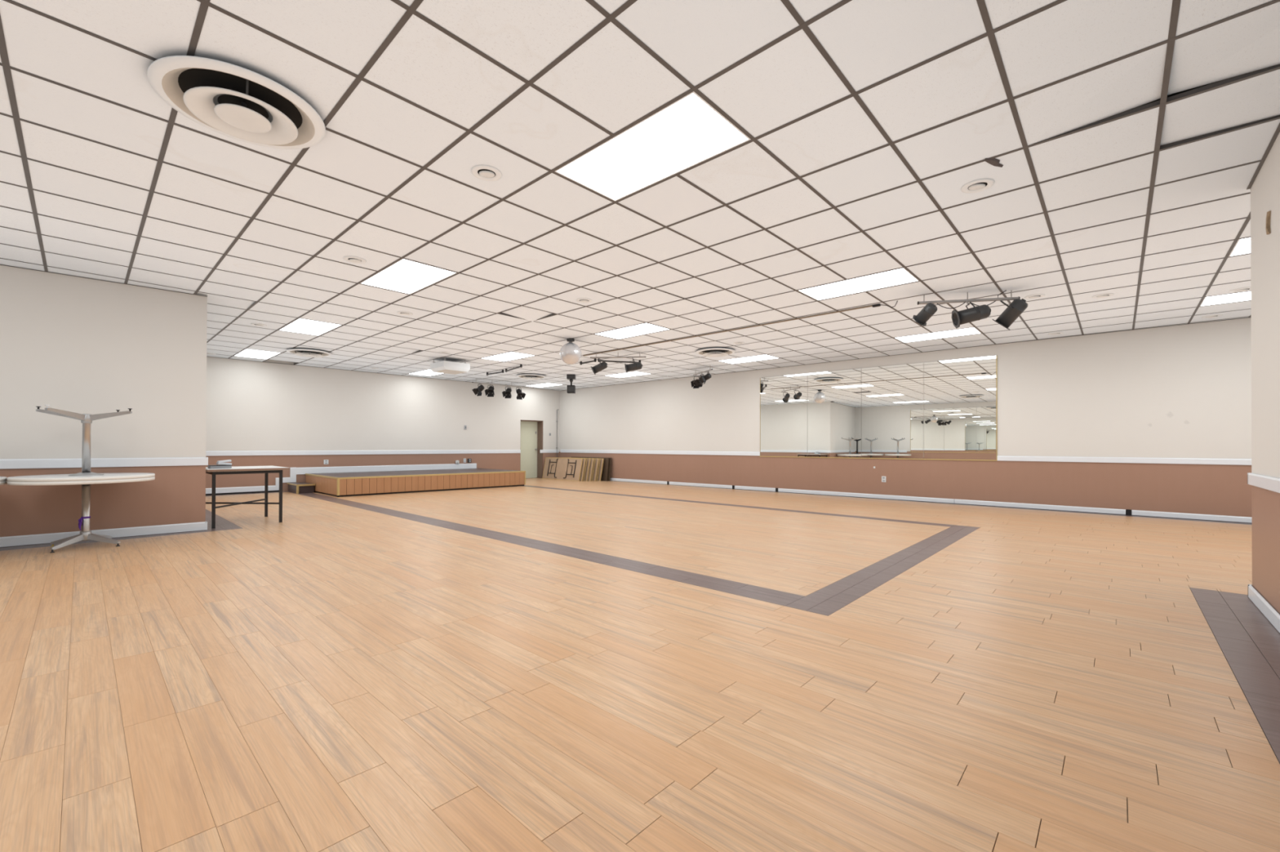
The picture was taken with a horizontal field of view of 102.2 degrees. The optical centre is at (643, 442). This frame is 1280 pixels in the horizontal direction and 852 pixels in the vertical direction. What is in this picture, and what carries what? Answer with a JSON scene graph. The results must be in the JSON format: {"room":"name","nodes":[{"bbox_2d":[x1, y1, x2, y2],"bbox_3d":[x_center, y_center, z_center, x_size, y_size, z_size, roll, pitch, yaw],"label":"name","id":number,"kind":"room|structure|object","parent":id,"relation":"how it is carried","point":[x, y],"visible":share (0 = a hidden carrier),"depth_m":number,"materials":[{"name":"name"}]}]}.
{"room":"community hall","nodes":[
{"label":"community hall","id":0,"kind":"room"},
{"bbox_2d":[0,265,207,537],"bbox_3d":[-9.049,-0.545,7.073,5.837,3.291,3.980,0,0,43],"label":"wall partition","id":1,"kind":"structure","parent":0,"point":[80,345],"depth_m":5.94,"materials":[{"name":"paint"}]},
{"bbox_2d":[0,521,207,547],"bbox_3d":[-6.997,1.041,5.188,4.009,0.108,0.017,1,0,-43],"label":"baseboard","id":2,"kind":"structure","parent":1,"relation":"attached to","point":[20,540],"depth_m":6.00,"materials":[{"name":"white plastic"}]},
{"bbox_2d":[0,457,208,469],"bbox_3d":[-6.994,0.221,5.193,4.011,0.102,0.018,1,0,-43],"label":"trim","id":3,"kind":"structure","parent":1,"relation":"attached to","point":[183,461],"depth_m":5.93,"materials":[{"name":"white paint"}]},
{"bbox_2d":[205,356,559,491],"bbox_3d":[-6.548,-0.494,14.271,0.500,3.291,10.029,0,0,44],"label":"wall","id":4,"kind":"structure","parent":0,"point":[251,406],"depth_m":13.09,"materials":[{"name":"paint"}]},
{"bbox_2d":[324,459,328,464],"bbox_3d":[-7.767,0.470,12.649,0.010,0.110,0.100,0,0,44],"label":"wall outlet","id":5,"kind":"object","parent":4,"relation":"attached to","point":[326,461],"visible":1,"depth_m":12.65,"materials":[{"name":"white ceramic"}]},
{"bbox_2d":[205,463,476,495],"bbox_3d":[-7.428,0.863,12.989,0.018,0.556,6.954,0,0,44],"label":"baseboard","id":6,"kind":"structure","parent":4,"relation":"attached to","point":[293,471],"depth_m":12.67,"materials":[{"name":"white plastic"}]},
{"bbox_2d":[205,449,520,456],"bbox_3d":[-6.892,0.249,13.544,0.018,0.103,8.450,0,0,44],"label":"trim","id":7,"kind":"structure","parent":4,"relation":"attached to","point":[464,451],"depth_m":12.96,"materials":[{"name":"white paint"}]},
{"bbox_2d":[520,419,542,478],"bbox_3d":[-3.791,0.219,17.035,0.380,1.915,0.880,0,0,43],"label":"door","id":8,"kind":"structure","parent":4,"relation":"in","point":[531,431],"depth_m":17.22,"materials":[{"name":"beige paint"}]},
{"bbox_2d":[540,449,559,453],"bbox_3d":[-3.159,0.284,17.384,0.018,0.103,0.751,0,0,44],"label":"trim","id":9,"kind":"structure","parent":4,"relation":"attached to","point":[541,451],"depth_m":17.37,"materials":[{"name":"white paint"}]},
{"bbox_2d":[555,408,558,457],"bbox_3d":[-2.935,-0.034,17.602,0.034,2.234,0.085,0,0,43],"label":"conduit","id":10,"kind":"object","parent":4,"relation":"attached to","point":[557,409],"visible":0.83,"depth_m":17.59,"materials":[{"name":"grey metal"}]},
{"bbox_2d":[0,477,1279,851],"bbox_3d":[-0.747,1.183,6.579,20.000,0.120,14.500,0,0,43],"label":"floor","id":11,"kind":"structure","parent":0,"point":[540,664],"depth_m":2.40,"materials":[{"name":"brown wood"}]},
{"bbox_2d":[0,480,6,484],"bbox_3d":[-6.668,0.733,4.727,1.060,0.722,1.060,0,0,43],"label":"pedestal table","id":12,"kind":"object","parent":11,"relation":"on","point":[3,482],"visible":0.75,"depth_m":5.04,"materials":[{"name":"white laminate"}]},
{"bbox_2d":[0,476,6,481],"bbox_3d":[-6.665,-0.006,4.731,1.060,0.752,1.060,0,0,43],"label":"pedestal table","id":13,"kind":"object","parent":12,"relation":"on","point":[2,478],"visible":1,"depth_m":5.04,"materials":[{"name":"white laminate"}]},
{"bbox_2d":[6,476,155,553],"bbox_3d":[-5.911,0.739,5.478,1.060,0.722,1.060,0,0,43],"label":"pedestal table","id":14,"kind":"object","parent":11,"relation":"on","point":[86,534],"visible":0.81,"depth_m":5.45,"materials":[{"name":"white metal"}]},
{"bbox_2d":[7,404,155,481],"bbox_3d":[-5.909,0.001,5.482,1.060,0.752,1.060,0,0,43],"label":"pedestal table","id":15,"kind":"object","parent":14,"relation":"on","point":[86,420],"visible":1,"depth_m":5.45,"materials":[{"name":"white laminate"}]},
{"bbox_2d":[205,466,289,528],"bbox_3d":[-5.633,0.729,7.263,0.981,0.766,0.900,0,0,43],"label":"work table","id":16,"kind":"object","parent":11,"relation":"on","point":[240,469],"visible":0.81,"depth_m":7.11,"materials":[{"name":"black metal"}]},
{"bbox_2d":[207,465,231,468],"bbox_3d":[-5.764,0.324,7.029,0.190,0.041,0.240,0,0,43],"label":"tray","id":17,"kind":"object","parent":16,"relation":"on","point":[209,466],"visible":0.92,"depth_m":6.96,"materials":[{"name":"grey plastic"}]},
{"bbox_2d":[216,459,231,465],"bbox_3d":[-5.732,0.271,7.064,0.120,0.076,0.151,0,0,43],"label":"pack","id":18,"kind":"object","parent":17,"relation":"on","point":[221,462],"visible":0.98,"depth_m":7.03},
{"bbox_2d":[286,482,315,493],"bbox_3d":[-7.872,1.031,11.874,0.800,0.203,0.363,0,0,43],"label":"step","id":19,"kind":"structure","parent":11,"relation":"on","point":[294,487],"depth_m":11.66,"materials":[{"name":"brown wood"}]},
{"bbox_2d":[305,468,525,497],"bbox_3d":[-5.618,0.945,13.120,2.498,0.405,4.502,0,0,43],"label":"stage","id":20,"kind":"object","parent":11,"relation":"on","point":[380,482],"visible":0.99,"depth_m":12.09,"materials":[{"name":"brown wood"}]},
{"bbox_2d":[542,457,582,481],"bbox_3d":[-2.610,0.832,16.500,1.860,0.699,0.170,0,0,43],"label":"folding table","id":21,"kind":"object","parent":11,"relation":"on","point":[557,468],"visible":1,"depth_m":16.46,"materials":[{"name":"brown wood"}]},
{"bbox_2d":[550,457,587,481],"bbox_3d":[-2.471,0.833,16.537,1.860,0.699,0.170,0,0,43],"label":"folding table","id":22,"kind":"object","parent":11,"relation":"on","point":[550,457],"visible":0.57,"depth_m":15.92,"materials":[{"name":"brown wood"}]},
{"bbox_2d":[552,457,591,481],"bbox_3d":[-2.369,0.833,16.524,1.860,0.699,0.170,0,0,43],"label":"folding table","id":23,"kind":"object","parent":11,"relation":"on","point":[586,476],"visible":0.12,"depth_m":15.93,"materials":[{"name":"brown wood"}]},
{"bbox_2d":[574,457,586,481],"bbox_3d":[-2.515,0.832,16.495,1.860,0.699,0.170,0,0,43],"label":"folding table","id":24,"kind":"object","parent":11,"relation":"on","point":[584,460],"visible":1,"depth_m":15.90,"materials":[{"name":"brown wood"}]},
{"bbox_2d":[582,457,594,481],"bbox_3d":[-2.266,0.833,16.512,1.860,0.699,0.170,0,0,43],"label":"folding table","id":25,"kind":"object","parent":11,"relation":"on","point":[591,465],"visible":0.17,"depth_m":15.92,"materials":[{"name":"brown wood"}]},
{"bbox_2d":[571,457,608,481],"bbox_3d":[-1.760,0.823,16.510,1.800,0.719,0.111,0,0,43],"label":"folding table","id":26,"kind":"object","parent":11,"relation":"on","point":[606,463],"visible":0.27,"depth_m":15.99,"materials":[{"name":"brown wood"}]},
{"bbox_2d":[584,457,595,481],"bbox_3d":[-2.222,0.834,16.553,1.860,0.699,0.170,0,0,43],"label":"folding table","id":27,"kind":"object","parent":11,"relation":"on","point":[584,458],"visible":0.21,"depth_m":15.94,"materials":[{"name":"brown wood"}]},
{"bbox_2d":[586,457,599,481],"bbox_3d":[-2.112,0.834,16.534,1.860,0.699,0.170,0,0,43],"label":"folding table","id":28,"kind":"object","parent":11,"relation":"on","point":[597,460],"visible":0.15,"depth_m":15.95,"materials":[{"name":"brown wood"}]},
{"bbox_2d":[589,457,600,480],"bbox_3d":[-2.068,0.834,16.576,1.860,0.699,0.170,0,0,43],"label":"folding table","id":29,"kind":"object","parent":11,"relation":"on","point":[589,458],"visible":0.16,"depth_m":15.96,"materials":[{"name":"brown wood"}]},
{"bbox_2d":[592,457,604,481],"bbox_3d":[-1.966,0.834,16.564,1.860,0.699,0.170,0,0,43],"label":"folding table","id":30,"kind":"object","parent":11,"relation":"on","point":[602,460],"visible":0.15,"depth_m":15.97,"materials":[{"name":"brown wood"}]},
{"bbox_2d":[592,457,611,481],"bbox_3d":[-1.678,0.823,16.511,1.800,0.719,0.111,0,0,43],"label":"folding table","id":31,"kind":"object","parent":11,"relation":"on","point":[610,459],"visible":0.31,"depth_m":15.93,"materials":[{"name":"brown wood"}]},
{"bbox_2d":[0,0,1279,391],"bbox_3d":[-0.702,-2.052,6.599,20.050,0.430,14.650,0,0,43],"label":"ceiling","id":32,"kind":"structure","parent":0,"point":[1131,140],"depth_m":3.54,"materials":[{"name":"tile"}]},
{"bbox_2d":[146,55,325,149],"bbox_3d":[-2.203,-1.827,2.848,0.770,0.094,0.770,0,0,43],"label":"ceiling vent","id":33,"kind":"object","parent":32,"relation":"in","point":[231,100],"visible":1,"depth_m":2.78,"materials":[{"name":"white metal"}]},
{"bbox_2d":[234,349,280,359],"bbox_3d":[-8.061,-1.881,10.780,1.203,0.070,0.594,0,0,43],"label":"ceiling light","id":34,"kind":"object","parent":32,"relation":"attached to","point":[246,353],"visible":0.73,"depth_m":10.81,"materials":[{"name":"white plastic"}]},
{"bbox_2d":[250,323,266,326],"bbox_3d":[-6.037,-1.851,8.108,0.204,0.029,0.204,0,0,43],"label":"recessed light","id":35,"kind":"object","parent":32,"relation":"in","point":[253,324],"visible":1,"depth_m":8.09,"materials":[{"name":"white plastic"}]},
{"bbox_2d":[286,348,332,357],"bbox_3d":[-6.704,-1.796,10.374,0.770,0.094,0.770,0,0,43],"label":"ceiling vent","id":36,"kind":"object","parent":32,"relation":"in","point":[308,353],"visible":1,"depth_m":10.33,"materials":[{"name":"white metal"}]},
{"bbox_2d":[278,318,342,336],"bbox_3d":[-5.366,-1.887,8.308,1.203,0.070,0.594,0,0,43],"label":"ceiling light","id":37,"kind":"object","parent":32,"relation":"attached to","point":[299,326],"visible":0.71,"depth_m":8.30,"materials":[{"name":"white plastic"}]},
{"bbox_2d":[343,256,366,263],"bbox_3d":[-2.934,-1.858,5.253,0.204,0.029,0.204,0,0,43],"label":"recessed light","id":38,"kind":"object","parent":32,"relation":"in","point":[355,260],"visible":1,"depth_m":5.23,"materials":[{"name":"white plastic"}]},
{"bbox_2d":[396,311,413,315],"bbox_3d":[-3.405,-1.847,7.377,0.204,0.029,0.204,0,0,43],"label":"recessed light","id":39,"kind":"object","parent":32,"relation":"in","point":[402,313],"visible":1,"depth_m":7.34,"materials":[{"name":"white plastic"}]},
{"bbox_2d":[360,258,457,294],"bbox_3d":[-2.671,-1.893,5.835,1.203,0.070,0.594,0,0,43],"label":"ceiling light","id":40,"kind":"object","parent":32,"relation":"attached to","point":[404,276],"visible":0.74,"depth_m":5.80,"materials":[{"name":"white plastic"}]},
{"bbox_2d":[410,369,444,376],"bbox_3d":[-5.588,-1.857,13.475,1.203,0.070,0.594,0,0,43],"label":"ceiling light","id":41,"kind":"object","parent":32,"relation":"attached to","point":[428,372],"visible":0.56,"depth_m":13.56,"materials":[{"name":"white plastic"}]},
{"bbox_2d":[430,356,470,374],"bbox_3d":[-4.252,-1.689,11.367,0.630,0.278,0.600,0,0,43],"label":"box","id":42,"kind":"object","parent":32,"relation":"hanging from","point":[445,366],"visible":1,"depth_m":11.17,"materials":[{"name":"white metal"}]},
{"bbox_2d":[434,369,465,374],"bbox_3d":[-4.241,-1.556,11.349,0.550,0.005,0.490,0,0,43],"label":"grille","id":43,"kind":"object","parent":42,"relation":"attached to","point":[446,371],"depth_m":11.28,"materials":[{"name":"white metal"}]},
{"bbox_2d":[471,164,502,181],"bbox_3d":[-1.084,-1.862,3.574,0.204,0.029,0.204,0,0,43],"label":"recessed light","id":44,"kind":"object","parent":32,"relation":"in","point":[486,172],"visible":1,"depth_m":3.56,"materials":[{"name":"white plastic"}]},
{"bbox_2d":[486,369,503,375],"bbox_3d":[-3.763,-1.779,13.098,0.754,0.074,0.040,0,0,42],"label":"tube","id":45,"kind":"object","parent":32,"relation":"attached to","point":[502,371],"visible":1,"depth_m":13.06,"materials":[{"name":"grey paint"}]},
{"bbox_2d":[471,378,533,388],"bbox_3d":[-4.083,-1.741,15.183,0.026,0.128,2.015,0,0,44],"label":"bar","id":46,"kind":"object","parent":32,"relation":"hanging from","point":[476,379],"visible":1,"depth_m":15.12,"materials":[{"name":"grey metal"}]},
{"bbox_2d":[471,382,484,395],"bbox_3d":[-4.637,-1.517,14.571,0.255,0.388,0.323,0,0,32],"label":"lamp","id":47,"kind":"object","parent":46,"relation":"hanging from","point":[477,391],"visible":1,"depth_m":14.57,"materials":[{"name":"black metal"}]},
{"bbox_2d":[484,384,494,396],"bbox_3d":[-4.381,-1.515,14.799,0.255,0.392,0.323,0,0,-2],"label":"lamp","id":48,"kind":"object","parent":46,"relation":"hanging from","point":[490,392],"visible":1,"depth_m":14.81,"materials":[{"name":"black metal"}]},
{"bbox_2d":[502,387,511,398],"bbox_3d":[-3.990,-1.511,15.205,0.255,0.402,0.323,0,0,4],"label":"lamp","id":49,"kind":"object","parent":46,"relation":"hanging from","point":[507,393],"visible":1,"depth_m":15.22,"materials":[{"name":"black metal"}]},
{"bbox_2d":[515,386,525,399],"bbox_3d":[-3.699,-1.507,15.481,0.255,0.410,0.319,0,0,-40],"label":"lamp","id":50,"kind":"object","parent":46,"relation":"hanging from","point":[518,391],"visible":1,"depth_m":15.50,"materials":[{"name":"black metal"}]},
{"bbox_2d":[482,351,534,361],"bbox_3d":[-2.893,-1.863,11.003,1.203,0.070,0.594,0,0,43],"label":"ceiling light","id":51,"kind":"object","parent":32,"relation":"attached to","point":[510,356],"visible":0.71,"depth_m":11.01,"materials":[{"name":"white plastic"}]},
{"bbox_2d":[505,364,522,372],"bbox_3d":[-3.107,-1.782,12.350,0.045,0.074,0.958,0,0,-36],"label":"tube","id":52,"kind":"object","parent":32,"relation":"attached to","point":[521,365],"visible":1,"depth_m":12.29,"materials":[{"name":"grey paint"}]},
{"bbox_2d":[516,373,546,379],"bbox_3d":[-2.995,-1.763,13.825,0.770,0.094,0.770,0,0,43],"label":"ceiling vent","id":53,"kind":"object","parent":32,"relation":"in","point":[526,376],"visible":1,"depth_m":13.73,"materials":[{"name":"white metal"}]},
{"bbox_2d":[528,382,563,387],"bbox_3d":[-3.115,-1.833,16.170,1.203,0.070,0.594,0,0,43],"label":"ceiling light","id":54,"kind":"object","parent":32,"relation":"attached to","point":[548,384],"visible":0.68,"depth_m":16.23,"materials":[{"name":"white plastic"}]},
{"bbox_2d":[560,337,581,364],"bbox_3d":[-1.284,-1.608,9.107,0.380,0.449,0.380,0,0,43],"label":"ball","id":55,"kind":"object","parent":32,"relation":"hanging from","point":[570,353],"visible":1,"depth_m":8.98,"materials":[{"name":"white"}]},
{"bbox_2d":[566,374,575,393],"bbox_3d":[-1.915,-1.562,13.712,0.220,0.489,0.185,0,0,0],"label":"light","id":56,"kind":"object","parent":32,"relation":"hanging from","point":[571,388],"visible":1,"depth_m":13.63,"materials":[{"name":"grey paint"}]},
{"bbox_2d":[576,297,591,302],"bbox_3d":[-0.769,-1.843,6.698,0.204,0.029,0.204,0,0,43],"label":"recessed light","id":57,"kind":"object","parent":32,"relation":"in","point":[581,300],"visible":1,"depth_m":6.67,"materials":[{"name":"white plastic"}]},
{"bbox_2d":[579,358,596,364],"bbox_3d":[-1.217,-1.782,11.337,0.043,0.074,0.579,0,0,-41],"label":"tube","id":58,"kind":"object","parent":32,"relation":"attached to","point":[595,359],"visible":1,"depth_m":11.31,"materials":[{"name":"grey paint"}]},
{"bbox_2d":[590,352,645,358],"bbox_3d":[-0.513,-1.765,10.405,1.121,0.115,0.030,0,0,5],"label":"bar","id":59,"kind":"object","parent":32,"relation":"hanging from","point":[596,357],"visible":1,"depth_m":10.40,"materials":[{"name":"grey metal"}]},
{"bbox_2d":[591,358,607,375],"bbox_3d":[-0.892,-1.550,10.387,0.337,0.379,0.204,0,0,-10],"label":"spotlight","id":60,"kind":"object","parent":59,"relation":"hanging from","point":[602,366],"visible":1,"depth_m":10.32,"materials":[{"name":"grey paint"}]},
{"bbox_2d":[624,356,642,373],"bbox_3d":[-0.199,-1.563,10.315,0.357,0.351,0.222,0,0,-9],"label":"spotlight","id":61,"kind":"object","parent":59,"relation":"hanging from","point":[635,366],"visible":1,"depth_m":10.24,"materials":[{"name":"grey paint"}]},
{"bbox_2d":[597,358,640,363],"bbox_3d":[-0.519,-1.780,11.258,0.960,0.074,0.050,0,0,-15],"label":"tube","id":62,"kind":"object","parent":32,"relation":"attached to","point":[639,361],"visible":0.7,"depth_m":11.23,"materials":[{"name":"grey paint"}]},
{"bbox_2d":[604,371,649,377],"bbox_3d":[-0.420,-1.839,13.698,1.203,0.070,0.594,0,0,43],"label":"ceiling light","id":63,"kind":"object","parent":32,"relation":"attached to","point":[636,373],"visible":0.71,"depth_m":13.74,"materials":[{"name":"white plastic"}]},
{"bbox_2d":[594,323,670,339],"bbox_3d":[-0.198,-1.869,8.530,1.203,0.070,0.594,0,0,43],"label":"ceiling light","id":64,"kind":"object","parent":32,"relation":"attached to","point":[645,328],"visible":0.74,"depth_m":8.53,"materials":[{"name":"white plastic"}]},
{"bbox_2d":[555,91,750,201],"bbox_3d":[0.024,-1.900,3.362,1.203,0.070,0.594,0,0,43],"label":"ceiling light","id":65,"kind":"object","parent":32,"relation":"attached to","point":[688,132],"visible":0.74,"depth_m":3.28,"materials":[{"name":"white plastic"}]},
{"bbox_2d":[693,368,712,375],"bbox_3d":[1.422,-1.742,12.404,0.030,0.125,0.969,0,0,-20],"label":"bar","id":66,"kind":"object","parent":32,"relation":"hanging from","point":[711,369],"visible":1,"depth_m":12.45,"materials":[{"name":"grey metal"}]},
{"bbox_2d":[690,374,699,388],"bbox_3d":[1.297,-1.520,12.671,0.212,0.374,0.254,0,0,25],"label":"floodlight","id":67,"kind":"object","parent":66,"relation":"hanging from","point":[693,384],"visible":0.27,"depth_m":12.67,"materials":[{"name":"black paint"}]},
{"bbox_2d":[693,373,703,387],"bbox_3d":[1.361,-1.523,12.393,0.264,0.371,0.212,0,0,-28],"label":"floodlight","id":68,"kind":"object","parent":66,"relation":"hanging from","point":[699,383],"visible":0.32,"depth_m":12.43,"materials":[{"name":"black paint"}]},
{"bbox_2d":[698,371,711,383],"bbox_3d":[1.455,-1.545,12.129,0.280,0.328,0.212,0,0,-7],"label":"floodlight","id":69,"kind":"object","parent":66,"relation":"hanging from","point":[703,379],"visible":1,"depth_m":12.08,"materials":[{"name":"black paint"}]},
{"bbox_2d":[695,347,735,356],"bbox_3d":[1.417,-1.771,10.157,0.770,0.094,0.770,0,0,43],"label":"ceiling vent","id":70,"kind":"object","parent":32,"relation":"in","point":[709,352],"visible":1,"depth_m":10.12,"materials":[{"name":"white metal"}]},
{"bbox_2d":[733,342,744,344],"bbox_3d":[1.739,-1.818,9.414,0.204,0.029,0.204,0,0,43],"label":"recessed light","id":71,"kind":"object","parent":32,"relation":"in","point":[735,343],"visible":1,"depth_m":9.38,"materials":[{"name":"white plastic"}]},
{"bbox_2d":[582,300,897,355],"bbox_3d":[1.016,-1.798,8.719,6.114,0.067,0.080,0,0,42],"label":"cable raceway","id":72,"kind":"object","parent":32,"relation":"attached to","point":[878,304],"visible":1,"depth_m":8.03,"materials":[{"name":"black paint"}]},
{"bbox_2d":[718,354,778,364],"bbox_3d":[2.275,-1.845,11.225,1.203,0.070,0.594,0,0,43],"label":"ceiling light","id":73,"kind":"object","parent":32,"relation":"attached to","point":[761,357],"visible":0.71,"depth_m":11.23,"materials":[{"name":"white plastic"}]},
{"bbox_2d":[798,267,918,300],"bbox_3d":[2.497,-1.876,6.057,1.203,0.070,0.594,0,0,43],"label":"ceiling light","id":74,"kind":"object","parent":32,"relation":"attached to","point":[900,276],"visible":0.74,"depth_m":6.01,"materials":[{"name":"white plastic"}]},
{"bbox_2d":[894,327,981,342],"bbox_3d":[4.970,-1.852,8.752,1.203,0.070,0.594,0,0,43],"label":"ceiling light","id":75,"kind":"object","parent":32,"relation":"attached to","point":[973,331],"visible":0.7,"depth_m":8.72,"materials":[{"name":"white plastic"}]},
{"bbox_2d":[916,290,1020,308],"bbox_3d":[3.953,-1.739,6.299,1.123,0.191,0.048,0,0,11],"label":"bar","id":76,"kind":"object","parent":32,"relation":"hanging from","point":[1011,298],"visible":0.87,"depth_m":6.29,"materials":[{"name":"grey metal"}]},
{"bbox_2d":[912,302,937,326],"bbox_3d":[3.446,-1.588,6.297,0.271,0.332,0.296,0,0,43],"label":"spotlight","id":77,"kind":"object","parent":76,"relation":"hanging from","point":[929,310],"visible":1,"depth_m":6.21,"materials":[{"name":"grey paint"}]},
{"bbox_2d":[951,301,991,328],"bbox_3d":[3.949,-1.571,6.233,0.405,0.358,0.244,0,0,9],"label":"spotlight","id":78,"kind":"object","parent":76,"relation":"hanging from","point":[981,312],"visible":1,"depth_m":6.16,"materials":[{"name":"grey paint"}]},
{"bbox_2d":[991,298,1027,330],"bbox_3d":[4.395,-1.554,6.198,0.350,0.394,0.242,0,0,43],"label":"spotlight","id":79,"kind":"object","parent":76,"relation":"hanging from","point":[1017,306],"visible":1,"depth_m":6.13,"materials":[{"name":"grey paint"}]},
{"bbox_2d":[960,178,994,193],"bbox_3d":[2.411,-1.850,3.728,0.204,0.029,0.204,0,0,43],"label":"recessed light","id":80,"kind":"object","parent":32,"relation":"in","point":[978,185],"visible":1,"depth_m":3.71,"materials":[{"name":"white plastic"}]},
{"bbox_2d":[983,158,1003,167],"bbox_3d":[2.321,-1.852,3.409,0.195,0.010,0.049,0,0,-29],"label":"flap","id":81,"kind":"object","parent":32,"relation":"hanging from","point":[993,162],"visible":1,"depth_m":3.40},
{"bbox_2d":[1024,293,1044,298],"bbox_3d":[4.889,-1.826,6.456,0.204,0.029,0.204,0,0,43],"label":"recessed light","id":82,"kind":"object","parent":32,"relation":"in","point":[1037,295],"visible":1,"depth_m":6.43,"materials":[{"name":"white plastic"}]},
{"bbox_2d":[1048,332,1063,334],"bbox_3d":[6.822,-1.808,8.550,0.204,0.029,0.204,0,0,43],"label":"recessed light","id":83,"kind":"object","parent":32,"relation":"in","point":[1053,333],"visible":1,"depth_m":8.52,"materials":[{"name":"white plastic"}]},
{"bbox_2d":[1092,293,1114,297],"bbox_3d":[5.704,-1.824,6.414,0.204,0.029,0.204,0,0,43],"label":"recessed light","id":84,"kind":"object","parent":32,"relation":"in","point":[1107,295],"visible":1,"depth_m":6.39,"materials":[{"name":"white plastic"}]},
{"bbox_2d":[1201,314,1222,318],"bbox_3d":[8.146,-1.810,7.403,0.204,0.029,0.204,0,0,43],"label":"recessed light","id":85,"kind":"object","parent":32,"relation":"in","point":[1215,315],"visible":1,"depth_m":7.38,"materials":[{"name":"white plastic"}]},
{"bbox_2d":[1199,291,1250,306],"bbox_3d":[7.665,-1.858,6.279,1.203,0.070,0.594,0,0,43],"label":"ceiling light","id":86,"kind":"object","parent":32,"relation":"attached to","point":[1242,296],"visible":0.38,"depth_m":6.55,"materials":[{"name":"white plastic"}]},
{"bbox_2d":[1228,237,1250,257],"bbox_3d":[6.016,-1.874,4.483,1.203,0.070,0.594,0,0,43],"label":"ceiling light","id":87,"kind":"object","parent":32,"relation":"attached to","point":[1242,246],"visible":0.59,"depth_m":4.87,"materials":[{"name":"white plastic"}]},
{"bbox_2d":[1229,287,1250,292],"bbox_3d":[7.132,-1.821,6.154,0.204,0.029,0.204,0,0,43],"label":"recessed light","id":88,"kind":"object","parent":32,"relation":"in","point":[1244,289],"visible":0.93,"depth_m":6.14,"materials":[{"name":"white plastic"}]},
{"bbox_2d":[559,317,1251,517],"bbox_3d":[4.320,-0.477,11.423,19.083,3.291,0.100,0,0,41],"label":"wall","id":89,"kind":"structure","parent":0,"point":[1180,391],"depth_m":9.00,"materials":[{"name":"paint"}]},
{"bbox_2d":[560,449,759,455],"bbox_3d":[0.013,0.274,15.131,7.562,0.097,0.018,0,0,41],"label":"trim","id":90,"kind":"structure","parent":89,"relation":"attached to","point":[664,452],"depth_m":14.54,"materials":[{"name":"white paint"}]},
{"bbox_2d":[760,355,997,461],"bbox_3d":[4.661,-0.630,11.048,4.825,1.930,0.013,0,0,41],"label":"wall mirror","id":91,"kind":"object","parent":89,"relation":"attached to","point":[877,412],"visible":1,"depth_m":10.70,"materials":[{"name":"clear glass"}]},
{"bbox_2d":[881,475,885,482],"bbox_3d":[4.997,0.757,10.743,0.085,0.125,0.010,0,0,41],"label":"wall outlet","id":92,"kind":"object","parent":89,"relation":"attached to","point":[883,478],"visible":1,"depth_m":10.74,"materials":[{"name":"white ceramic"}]},
{"bbox_2d":[609,478,1252,523],"bbox_3d":[4.340,1.122,11.310,18.904,0.092,0.021,0,0,41],"label":"baseboard","id":93,"kind":"structure","parent":89,"relation":"attached to","point":[1059,508],"depth_m":9.52,"materials":[{"name":"white plastic"}]},
{"bbox_2d":[997,456,1251,465],"bbox_3d":[8.954,0.276,7.258,6.622,0.088,0.018,0,0,41],"label":"trim","id":94,"kind":"structure","parent":89,"relation":"attached to","point":[1047,459],"depth_m":8.25,"materials":[{"name":"white paint"}]},
{"bbox_2d":[1250,132,1279,613],"bbox_3d":[3.064,-0.555,-0.886,4.285,3.291,8.630,0,0,43],"label":"wall","id":95,"kind":"structure","parent":0,"point":[1265,189],"depth_m":3.38,"materials":[{"name":"paint"}]},
{"bbox_2d":[1247,472,1279,493],"bbox_3d":[1.483,0.231,0.572,0.018,0.082,8.650,0,0,43],"label":"trim","id":96,"kind":"structure","parent":95,"relation":"attached to","point":[1270,483],"depth_m":3.32,"materials":[{"name":"white paint"}]},
{"bbox_2d":[1248,584,1279,633],"bbox_3d":[1.479,1.046,0.567,0.017,0.096,8.648,0,0,43],"label":"baseboard","id":97,"kind":"structure","parent":95,"relation":"attached to","point":[1267,610],"depth_m":3.32,"materials":[{"name":"white plastic"}]},
{"bbox_2d":[1265,210,1271,235],"bbox_3d":[3.966,-1.399,3.281,0.016,0.155,0.074,0,0,43],"label":"wall anchor","id":98,"kind":"object","parent":95,"relation":"attached to","point":[1268,213],"visible":1,"depth_m":3.27,"materials":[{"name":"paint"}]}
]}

